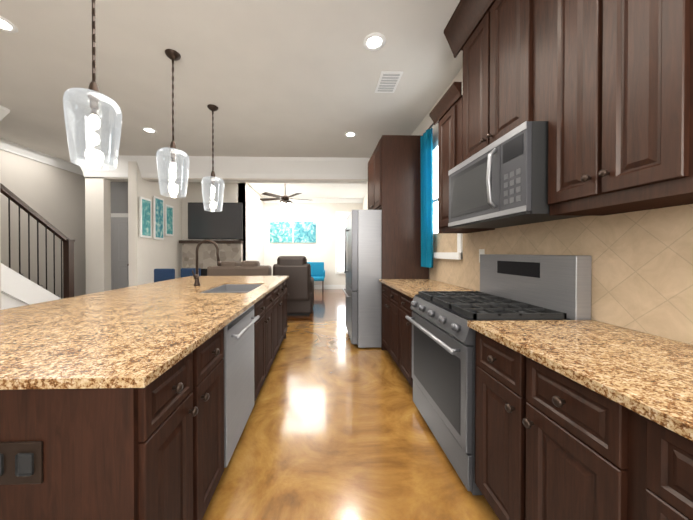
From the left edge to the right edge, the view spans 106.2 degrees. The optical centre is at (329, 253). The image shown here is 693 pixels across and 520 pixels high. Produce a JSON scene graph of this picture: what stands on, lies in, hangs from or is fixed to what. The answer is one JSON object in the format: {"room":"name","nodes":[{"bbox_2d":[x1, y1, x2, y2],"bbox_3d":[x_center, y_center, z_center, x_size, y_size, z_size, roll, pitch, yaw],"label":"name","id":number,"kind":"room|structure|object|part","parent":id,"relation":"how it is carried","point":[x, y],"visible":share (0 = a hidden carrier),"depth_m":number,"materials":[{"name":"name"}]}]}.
{"room":"kitchen and living room","nodes":[
{"label":"kitchen and living room","id":0,"kind":"room"},
{"bbox_2d":[0,105,9,309],"bbox_3d":[-4.122,-0.282,-0.176,0.290,3.070,7.000,0,0,-2],"label":"wall","id":1,"kind":"structure","parent":0,"point":[4,111],"depth_m":3.32,"materials":[{"name":"paint"}]},
{"bbox_2d":[0,138,85,297],"bbox_3d":[-5.353,-0.307,3.623,0.290,3.070,4.660,0,0,-2],"label":"wall","id":2,"kind":"structure","parent":0,"point":[49,189],"depth_m":4.87,"materials":[{"name":"paint"}]},
{"bbox_2d":[85,177,110,294],"bbox_3d":[-4.573,-0.317,5.149,0.350,3.070,0.170,0,0,-2],"label":"column","id":3,"kind":"structure","parent":0,"point":[98,229],"depth_m":5.07,"materials":[{"name":"paint"}]},
{"bbox_2d":[111,182,127,212],"bbox_3d":[-4.617,-0.322,5.893,1.560,3.070,0.160,0,0,-2],"label":"wall","id":4,"kind":"structure","parent":0,"point":[119,197],"depth_m":5.80,"materials":[{"name":"grey paint"}]},
{"bbox_2d":[111,213,128,289],"bbox_3d":[-4.749,0.154,5.769,0.930,2.120,0.077,0,0,-2],"label":"hall door","id":5,"kind":"structure","parent":4,"relation":"in","point":[119,255],"depth_m":5.79,"materials":[{"name":"white wood"}]},
{"bbox_2d":[128,161,181,286],"bbox_3d":[-3.729,-0.321,5.721,0.208,3.070,1.570,0,0,-2],"label":"wall","id":6,"kind":"structure","parent":0,"point":[147,257],"depth_m":5.33,"materials":[{"name":"paint"}]},
{"bbox_3d":[-3.635,-0.757,5.526,0.031,0.895,1.090,0,0,-2],"label":"art trio","id":7,"kind":"part","parent":6,"relation":"part of","materials":[{"name":"teal paper"}]},
{"bbox_2d":[181,182,245,260],"bbox_3d":[-3.001,-0.326,6.601,1.710,3.070,0.150,0,0,-2],"label":"wall","id":8,"kind":"structure","parent":0,"point":[194,193],"depth_m":6.52,"materials":[{"name":"paint"}]},
{"bbox_2d":[188,202,242,238],"bbox_3d":[-2.843,-0.826,6.494,1.340,0.910,0.050,0,0,-2],"label":"tv","id":9,"kind":"object","parent":8,"relation":"attached to","point":[226,222],"visible":0.98,"depth_m":6.47,"materials":[{"name":"black plastic"}]},
{"bbox_2d":[76,155,369,183],"bbox_3d":[-1.753,-1.662,5.159,5.989,0.380,0.440,0,0,-2],"label":"header beam","id":10,"kind":"structure","parent":0,"point":[229,169],"depth_m":5.04,"materials":[{"name":"paint"}]},
{"bbox_2d":[0,0,462,197],"bbox_3d":[-2.497,-1.897,2.857,13.000,0.120,13.000,0,0,-2],"label":"ceiling","id":11,"kind":"structure","parent":0,"point":[283,78],"depth_m":2.64,"materials":[{"name":"paint"}]},
{"bbox_2d":[0,16,17,32],"bbox_3d":[-2.606,-1.826,2.055,0.190,0.009,0.190,0,0,-2],"label":"recessed light","id":12,"kind":"object","parent":11,"relation":"in","point":[6,25],"visible":1,"depth_m":2.09,"materials":[{"name":"white"}]},
{"bbox_2d":[63,0,121,170],"bbox_3d":[-1.412,-1.181,1.560,0.264,1.294,0.264,0,0,-2],"label":"pendant light","id":13,"kind":"object","parent":11,"relation":"hanging from","point":[93,96],"visible":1,"depth_m":1.55,"materials":[{"name":"clear glass"}]},
{"bbox_2d":[141,127,156,132],"bbox_3d":[-2.674,-1.838,3.863,0.190,0.009,0.190,0,0,-2],"label":"recessed light","id":14,"kind":"object","parent":11,"relation":"in","point":[148,130],"visible":0.98,"depth_m":3.86,"materials":[{"name":"white"}]},
{"bbox_2d":[156,49,189,197],"bbox_3d":[-1.434,-1.186,2.390,0.264,1.294,0.264,0,0,-2],"label":"pendant light","id":15,"kind":"object","parent":11,"relation":"hanging from","point":[173,151],"visible":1,"depth_m":2.38,"materials":[{"name":"clear glass"}]},
{"bbox_2d":[201,104,223,211],"bbox_3d":[-1.457,-1.192,3.259,0.264,1.294,0.264,0,0,-2],"label":"pendant light","id":16,"kind":"object","parent":11,"relation":"hanging from","point":[212,178],"visible":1,"depth_m":3.25,"materials":[{"name":"clear glass"}]},
{"bbox_2d":[260,183,306,206],"bbox_3d":[-1.090,-1.520,6.489,1.362,0.679,1.301,0,0,-2],"label":"ceiling fan","id":17,"kind":"object","parent":11,"relation":"hanging from","point":[284,199],"visible":0.88,"depth_m":6.38,"materials":[{"name":"brown metal"}]},
{"bbox_2d":[344,131,356,136],"bbox_3d":[0.329,-1.839,4.003,0.190,0.009,0.190,0,0,-2],"label":"recessed light","id":18,"kind":"object","parent":11,"relation":"in","point":[350,134],"visible":1,"depth_m":4.00,"materials":[{"name":"white"}]},
{"bbox_2d":[363,32,385,50],"bbox_3d":[0.390,-1.827,2.244,0.190,0.009,0.190,0,0,-2],"label":"recessed light","id":19,"kind":"object","parent":11,"relation":"in","point":[373,41],"visible":1,"depth_m":2.24,"materials":[{"name":"white"}]},
{"bbox_2d":[375,71,402,92],"bbox_3d":[0.631,-1.829,2.780,0.220,0.012,0.340,0,0,-2],"label":"ceiling vent","id":20,"kind":"object","parent":11,"relation":"in","point":[388,81],"visible":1,"depth_m":2.75,"materials":[{"name":"white metal"}]},
{"bbox_2d":[238,183,263,264],"bbox_3d":[-2.251,-0.334,7.751,0.150,3.070,2.410,0,0,-2],"label":"wall","id":21,"kind":"structure","parent":0,"point":[254,222],"depth_m":7.44,"materials":[{"name":"paint"}]},
{"bbox_2d":[264,198,362,288],"bbox_3d":[0.745,-0.341,8.895,6.200,3.070,0.280,0,0,-2],"label":"wall","id":22,"kind":"structure","parent":0,"point":[321,212],"depth_m":8.85,"materials":[{"name":"paint"}]},
{"bbox_2d":[270,221,291,242],"bbox_3d":[-1.625,-0.741,8.789,0.745,0.710,0.028,0,0,-2],"label":"art","id":23,"kind":"object","parent":22,"relation":"attached to","point":[281,232],"depth_m":8.77},
{"bbox_2d":[294,222,315,242],"bbox_3d":[-0.824,-0.741,8.810,0.740,0.710,0.028,0,0,-2],"label":"art","id":24,"kind":"object","parent":22,"relation":"attached to","point":[304,232],"depth_m":8.80},
{"bbox_2d":[335,211,350,273],"bbox_3d":[0.674,-0.386,8.857,0.915,2.120,0.049,0,0,-2],"label":"window","id":25,"kind":"structure","parent":22,"relation":"in","point":[341,216],"depth_m":8.87,"materials":[{"name":"white glass"}]},
{"bbox_2d":[202,289,498,519],"bbox_3d":[-2.497,1.283,2.878,13.000,0.100,13.000,0,0,-2],"label":"floor","id":26,"kind":"structure","parent":0,"point":[336,427],"depth_m":1.67,"materials":[{"name":"concrete"}]},
{"bbox_2d":[0,183,74,309],"bbox_3d":[-4.769,0.155,3.976,1.115,2.140,1.290,0,0,-2],"label":"staircase","id":27,"kind":"structure","parent":26,"relation":"on","point":[19,289],"depth_m":3.69,"materials":[{"name":"white"}]},
{"bbox_2d":[0,276,288,519],"bbox_3d":[-1.219,0.797,2.227,1.372,0.880,3.065,0,0,-2],"label":"kitchen island","id":28,"kind":"object","parent":26,"relation":"on","point":[111,404],"depth_m":0.72,"materials":[{"name":"brown wood"}]},
{"bbox_2d":[0,276,287,383],"bbox_3d":[-1.255,0.341,2.232,1.421,0.028,3.084,0,0,-2],"label":"island countertop","id":29,"kind":"structure","parent":28,"relation":"on","point":[122,335],"depth_m":1.15,"materials":[{"name":"beige stone"}]},
{"bbox_2d":[192,239,220,285],"bbox_3d":[-1.243,0.088,2.629,0.276,0.472,0.116,0,0,-2],"label":"faucet","id":30,"kind":"object","parent":29,"relation":"on","point":[196,278],"visible":1,"depth_m":2.64,"materials":[{"name":"brown metal"}]},
{"bbox_2d":[201,284,262,292],"bbox_3d":[-0.917,0.447,2.524,0.434,0.220,0.674,0,0,-2],"label":"sink","id":31,"kind":"object","parent":29,"relation":"in","point":[236,288],"visible":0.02,"depth_m":2.85,"materials":[{"name":"silver metal"}]},
{"bbox_2d":[223,305,259,467],"bbox_3d":[-0.823,0.752,1.641,0.653,0.770,0.563,0,0,-2],"label":"dishwasher","id":32,"kind":"object","parent":28,"relation":"in","point":[238,358],"visible":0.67,"depth_m":1.54,"materials":[{"name":"metal"}]},
{"bbox_2d":[154,269,174,281],"bbox_3d":[-2.731,0.735,4.169,0.340,0.980,0.340,0,0,-2],"label":"stool","id":33,"kind":"object","parent":26,"relation":"on","point":[163,274],"visible":0.23,"depth_m":4.30,"materials":[{"name":"blue fabric"}]},
{"bbox_2d":[181,268,200,276],"bbox_3d":[-2.365,0.734,4.298,0.340,0.980,0.340,0,0,-2],"label":"stool","id":34,"kind":"object","parent":26,"relation":"on","point":[185,272],"visible":0.12,"depth_m":4.43,"materials":[{"name":"blue fabric"}]},
{"bbox_2d":[179,240,243,275],"bbox_3d":[-2.892,0.441,6.277,1.490,1.540,0.498,0,0,-2],"label":"fireplace","id":35,"kind":"object","parent":26,"relation":"on","point":[230,250],"visible":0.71,"depth_m":6.36,"materials":[{"name":"stone"}]},
{"bbox_2d":[207,261,271,275],"bbox_3d":[-1.802,0.675,5.553,1.230,1.080,0.920,0,0,-2],"label":"sofa","id":36,"kind":"object","parent":26,"relation":"on","point":[242,268],"visible":0.27,"depth_m":5.10,"materials":[{"name":"brown"}]},
{"bbox_2d":[273,256,313,315],"bbox_3d":[-0.740,0.626,5.466,0.810,1.180,0.950,0,0,-2],"label":"recliner","id":37,"kind":"object","parent":26,"relation":"on","point":[300,284],"visible":0.65,"depth_m":5.00,"materials":[{"name":"leather"}]},
{"bbox_2d":[307,262,324,292],"bbox_3d":[-0.460,0.732,8.330,0.660,0.930,0.600,0,0,-2],"label":"chair","id":38,"kind":"object","parent":26,"relation":"on","point":[317,271],"visible":0.54,"depth_m":8.55,"materials":[{"name":"teal fabric"}]},
{"bbox_2d":[343,210,381,347],"bbox_3d":[0.735,0.327,3.817,1.026,1.800,0.912,0,0,-2],"label":"fridge","id":39,"kind":"object","parent":26,"relation":"on","point":[363,252],"visible":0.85,"depth_m":3.36,"materials":[{"name":"silver metal"}]},
{"bbox_2d":[368,135,428,349],"bbox_3d":[0.939,-0.143,3.820,0.654,2.740,1.008,0,0,-2],"label":"tall cabinet","id":40,"kind":"object","parent":26,"relation":"on","point":[394,179],"visible":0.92,"depth_m":3.31,"materials":[{"name":"brown wood"}]},
{"bbox_2d":[379,279,479,387],"bbox_3d":[0.969,0.779,2.720,0.656,0.910,1.191,0,0,-2],"label":"base cabinet","id":41,"kind":"object","parent":26,"relation":"on","point":[398,295],"visible":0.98,"depth_m":2.57,"materials":[{"name":"brown wood"}]},
{"bbox_2d":[405,254,591,494],"bbox_3d":[0.969,0.623,1.715,0.706,1.235,0.810,0,0,-2],"label":"range","id":42,"kind":"object","parent":26,"relation":"on","point":[535,287],"visible":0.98,"depth_m":1.51,"materials":[{"name":"metal"}]},
{"bbox_2d":[475,332,618,519],"bbox_3d":[1.030,0.805,0.970,0.623,0.880,0.672,0,0,-2],"label":"base cabinet","id":43,"kind":"object","parent":26,"relation":"on","point":[583,419],"depth_m":0.89,"materials":[{"name":"brown wood"}]},
{"bbox_2d":[467,320,692,443],"bbox_3d":[1.048,0.356,-0.065,0.645,0.028,2.740,0,0,-2],"label":"countertop","id":44,"kind":"structure","parent":43,"relation":"on","point":[650,376],"depth_m":0.83,"materials":[{"name":"beige stone"}]},
{"bbox_2d":[619,408,692,519],"bbox_3d":[1.043,0.809,0.482,0.623,0.880,0.304,0,0,-2],"label":"base cabinet","id":45,"kind":"object","parent":26,"relation":"on","point":[656,464],"depth_m":0.59,"materials":[{"name":"brown wood"}]},
{"bbox_2d":[363,67,462,278],"bbox_3d":[1.376,-0.303,2.970,0.150,3.070,13.000,0,0,-2],"label":"wall","id":46,"kind":"structure","parent":0,"point":[425,124],"depth_m":3.34,"materials":[{"name":"paint"}]},
{"bbox_2d":[420,122,433,267],"bbox_3d":[1.230,-0.667,2.929,0.140,1.660,0.770,0,0,-2],"label":"curtain","id":47,"kind":"object","parent":46,"relation":"hanging from","point":[426,148],"visible":0.92,"depth_m":3.10,"materials":[{"name":"teal fabric"}]},
{"bbox_2d":[433,140,462,259],"bbox_3d":[1.279,-0.642,2.910,0.044,1.390,0.750,0,0,-2],"label":"kitchen window","id":48,"kind":"structure","parent":46,"relation":"in","point":[458,255],"depth_m":3.10,"materials":[{"name":"white"}]},
{"bbox_2d":[429,82,494,232],"bbox_3d":[1.145,-0.773,2.284,0.340,1.160,0.472,0,0,-2],"label":"upper cabinet","id":49,"kind":"object","parent":46,"relation":"attached to","point":[446,113],"visible":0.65,"depth_m":2.24,"materials":[{"name":"brown wood"}]},
{"bbox_2d":[444,0,548,161],"bbox_3d":[1.140,-1.239,1.699,0.380,1.174,0.881,0,0,-2],"label":"upper cabinet","id":50,"kind":"object","parent":46,"relation":"attached to","point":[503,45],"visible":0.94,"depth_m":1.59,"materials":[{"name":"brown wood"}]},
{"bbox_2d":[448,121,581,227],"bbox_3d":[1.109,-0.423,1.654,0.429,0.448,0.777,0,0,-2],"label":"microwave","id":51,"kind":"object","parent":50,"relation":"attached to","point":[501,182],"visible":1,"depth_m":1.43,"materials":[{"name":"silver metal"}]},
{"bbox_2d":[430,204,692,344],"bbox_3d":[1.351,0.061,0.896,0.008,0.590,4.850,0,0,-2],"label":"backsplash","id":52,"kind":"structure","parent":46,"relation":"attached to","point":[642,272],"depth_m":1.19,"materials":[{"name":"tile"}]},
{"bbox_2d":[479,249,484,262],"bbox_3d":[1.307,0.017,2.230,0.008,0.116,0.072,0,0,-2],"label":"electrical outlet","id":53,"kind":"object","parent":52,"relation":"attached to","point":[481,251],"visible":0.46,"depth_m":2.23,"materials":[{"name":"white plastic"}]},
{"bbox_2d":[548,0,692,215],"bbox_3d":[1.160,-1.003,0.944,0.380,1.637,0.621,0,0,-2],"label":"upper cabinet","id":54,"kind":"object","parent":46,"relation":"attached to","point":[620,118],"visible":1,"depth_m":0.95,"materials":[{"name":"brown wood"}]}
]}

